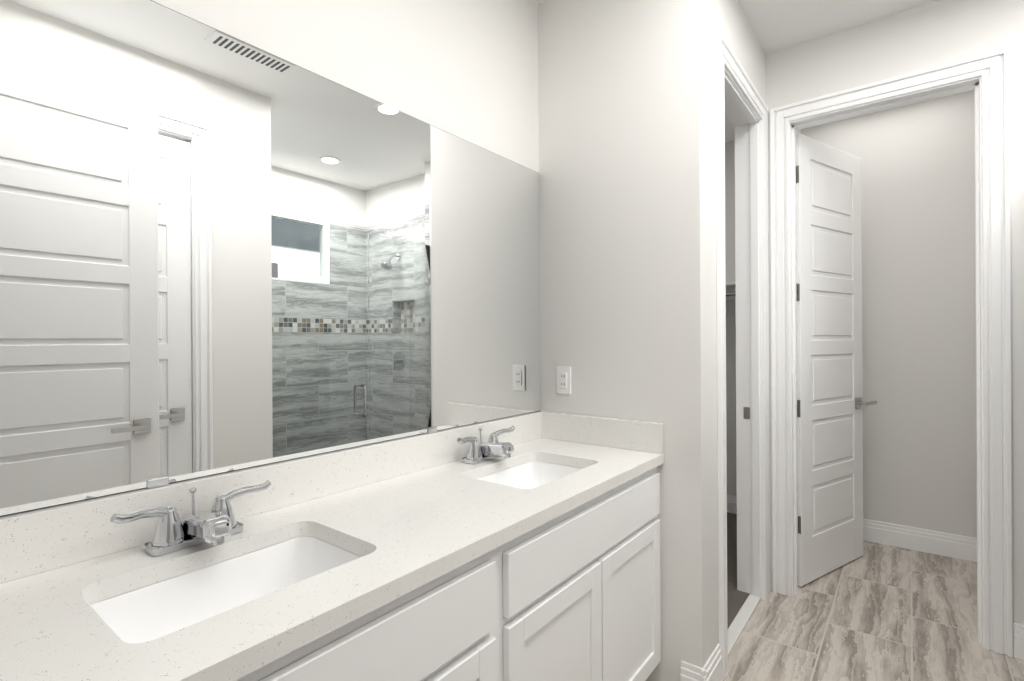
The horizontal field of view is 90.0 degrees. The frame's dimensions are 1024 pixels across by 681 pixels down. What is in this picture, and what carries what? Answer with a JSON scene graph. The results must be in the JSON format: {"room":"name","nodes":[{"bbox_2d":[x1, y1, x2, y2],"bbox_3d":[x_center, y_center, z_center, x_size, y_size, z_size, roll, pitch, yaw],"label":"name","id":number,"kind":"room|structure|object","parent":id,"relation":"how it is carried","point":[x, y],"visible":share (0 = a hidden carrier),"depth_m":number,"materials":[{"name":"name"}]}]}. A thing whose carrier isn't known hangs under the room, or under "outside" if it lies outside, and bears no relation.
{"room":"bathroom","nodes":[
{"label":"bathroom","id":0,"kind":"room"},
{"bbox_2d":[0,0,540,516],"bbox_3d":[-0.535,-0.082,1.492,0.131,2.782,1.998,0,0,38],"label":"mirror","id":1,"kind":"object","parent":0,"point":[220,252],"depth_m":1.26,"materials":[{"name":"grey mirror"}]},
{"bbox_2d":[538,0,712,680],"bbox_3d":[0.082,-0.086,2.353,1.582,2.782,0.120,0,0,38],"label":"wall","id":2,"kind":"structure","parent":0,"point":[624,183],"depth_m":1.96,"materials":[{"name":"white paint"}]},
{"bbox_2d":[556,366,570,393],"bbox_3d":[0.218,0.168,2.167,0.070,0.116,0.010,0,0,38],"label":"outlet","id":3,"kind":"object","parent":2,"relation":"attached to","point":[563,375],"visible":1,"depth_m":2.16,"materials":[{"name":"white plastic"}]},
{"bbox_2d":[680,661,687,680],"bbox_3d":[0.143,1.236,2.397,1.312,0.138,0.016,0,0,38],"label":"baseboard","id":4,"kind":"structure","parent":2,"relation":"attached to","point":[684,665],"depth_m":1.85,"materials":[{"name":"white wood"}]},
{"bbox_2d":[534,0,937,141],"bbox_3d":[0.222,-1.518,0.541,4.300,0.080,7.138,0,0,38],"label":"ceiling","id":5,"kind":"structure","parent":0,"point":[777,25],"depth_m":2.35,"materials":[{"name":"white paint"}]},
{"bbox_2d":[727,512,748,627],"bbox_3d":[0.779,1.295,3.192,1.400,0.014,2.050,0,0,38],"label":"floor","id":6,"kind":"structure","parent":0,"point":[736,599],"depth_m":2.80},
{"bbox_2d":[709,0,800,650],"bbox_3d":[1.325,-0.093,2.760,0.120,2.782,2.050,0,0,38],"label":"wall","id":7,"kind":"structure","parent":0,"point":[728,20],"depth_m":1.96,"materials":[{"name":"white paint"}]},
{"bbox_2d":[715,31,770,679],"bbox_3d":[1.065,0.055,2.311,0.020,2.490,0.875,0,0,38],"label":"door frame","id":8,"kind":"structure","parent":7,"relation":"attached to","point":[726,57],"depth_m":2.02,"materials":[{"name":"white wood"}]},
{"bbox_2d":[724,67,762,599],"bbox_3d":[0.999,0.091,2.340,0.122,2.419,0.698,0,0,38],"label":"door jamb","id":9,"kind":"structure","parent":7,"relation":"in","point":[742,116],"depth_m":2.60,"materials":[{"name":"white wood"}]},
{"bbox_2d":[725,90,976,537],"bbox_3d":[1.843,-0.096,3.732,2.670,2.782,0.120,0,0,38],"label":"wall","id":10,"kind":"structure","parent":0,"point":[918,299],"depth_m":3.16,"materials":[{"name":"white paint"}]},
{"bbox_2d":[727,495,736,513],"bbox_3d":[1.392,1.229,4.003,1.312,0.138,0.016,0,0,38],"label":"baseboard","id":11,"kind":"structure","parent":10,"relation":"attached to","point":[731,500],"depth_m":3.81,"materials":[{"name":"white wood"}]},
{"bbox_2d":[863,519,976,561],"bbox_3d":[2.434,1.223,3.193,1.088,0.138,0.016,0,0,38],"label":"baseboard","id":12,"kind":"structure","parent":10,"relation":"attached to","point":[933,542],"depth_m":3.13,"materials":[{"name":"white wood"}]},
{"bbox_2d":[722,541,1023,680],"bbox_3d":[0.238,1.345,0.541,4.300,0.080,7.138,0,0,38],"label":"floor","id":13,"kind":"structure","parent":0,"point":[878,612],"depth_m":2.30,"materials":[{"name":"beige tile"}]},
{"bbox_2d":[216,459,664,680],"bbox_3d":[-0.231,0.883,1.335,0.551,0.849,1.874,0,0,38],"label":"bathroom vanity","id":14,"kind":"object","parent":13,"relation":"on","point":[535,556],"depth_m":1.25,"materials":[{"name":"white wood"}]},
{"bbox_2d":[0,435,663,680],"bbox_3d":[-0.230,0.441,1.332,0.560,0.035,1.874,0,0,38],"label":"countertop","id":15,"kind":"structure","parent":14,"relation":"on","point":[409,525],"depth_m":0.97,"materials":[{"name":"white stone"}]},
{"bbox_2d":[110,480,271,555],"bbox_3d":[-0.635,0.371,1.062,0.158,0.109,0.306,0,0,38],"label":"faucet","id":16,"kind":"object","parent":15,"relation":"on","point":[216,525],"visible":1,"depth_m":1.03,"materials":[{"name":"silver metal"}]},
{"bbox_2d":[92,527,363,642],"bbox_3d":[-0.506,0.527,0.962,0.325,0.158,0.470,0,0,38],"label":"sink","id":17,"kind":"object","parent":15,"relation":"in","point":[154,604],"depth_m":1.05,"materials":[{"name":"white ceramic"}]},
{"bbox_2d":[457,426,514,463],"bbox_3d":[-0.062,0.367,1.798,0.158,0.109,0.306,0,0,38],"label":"faucet","id":18,"kind":"object","parent":15,"relation":"on","point":[492,447],"visible":1,"depth_m":1.77,"materials":[{"name":"silver metal"}]},
{"bbox_2d":[476,455,587,486],"bbox_3d":[0.067,0.524,1.698,0.325,0.158,0.470,0,0,38],"label":"sink","id":19,"kind":"object","parent":15,"relation":"in","point":[529,472],"depth_m":1.88,"materials":[{"name":"white ceramic"}]},
{"bbox_2d":[728,594,760,655],"bbox_3d":[1.026,1.294,2.324,0.054,0.013,0.660,0,0,38],"label":"threshold","id":20,"kind":"object","parent":13,"relation":"on","point":[741,619],"depth_m":2.35,"materials":[{"name":"white stone"}]},
{"bbox_2d":[765,0,1023,624],"bbox_3d":[1.792,-0.095,2.376,1.088,2.782,0.120,0,0,38],"label":"wall","id":21,"kind":"structure","parent":0,"point":[932,34],"depth_m":2.23,"materials":[{"name":"white paint"}]},
{"bbox_2d":[770,48,1012,656],"bbox_3d":[1.733,0.087,2.422,0.748,2.419,0.122,0,0,38],"label":"door jamb","id":22,"kind":"structure","parent":21,"relation":"in","point":[975,84],"depth_m":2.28,"materials":[{"name":"white wood"}]},
{"bbox_2d":[796,133,876,586],"bbox_3d":[1.814,0.099,2.899,0.770,2.377,0.143,0,0,-33],"label":"hall door","id":23,"kind":"structure","parent":22,"relation":"attached to","point":[830,403],"depth_m":2.84,"materials":[{"name":"white wood"}]},
{"bbox_3d":[0.171,-0.086,3.658,0.120,2.782,2.290,0,0,38],"label":"wall","id":24,"kind":"structure","parent":0,"visible":0},
{"bbox_2d":[726,282,735,299],"bbox_3d":[1.414,-0.352,3.785,0.990,0.100,0.318,0,0,38],"label":"shelf","id":25,"kind":"object","parent":24,"relation":"attached to","point":[730,291],"depth_m":3.51,"materials":[{"name":"white"}]}
]}

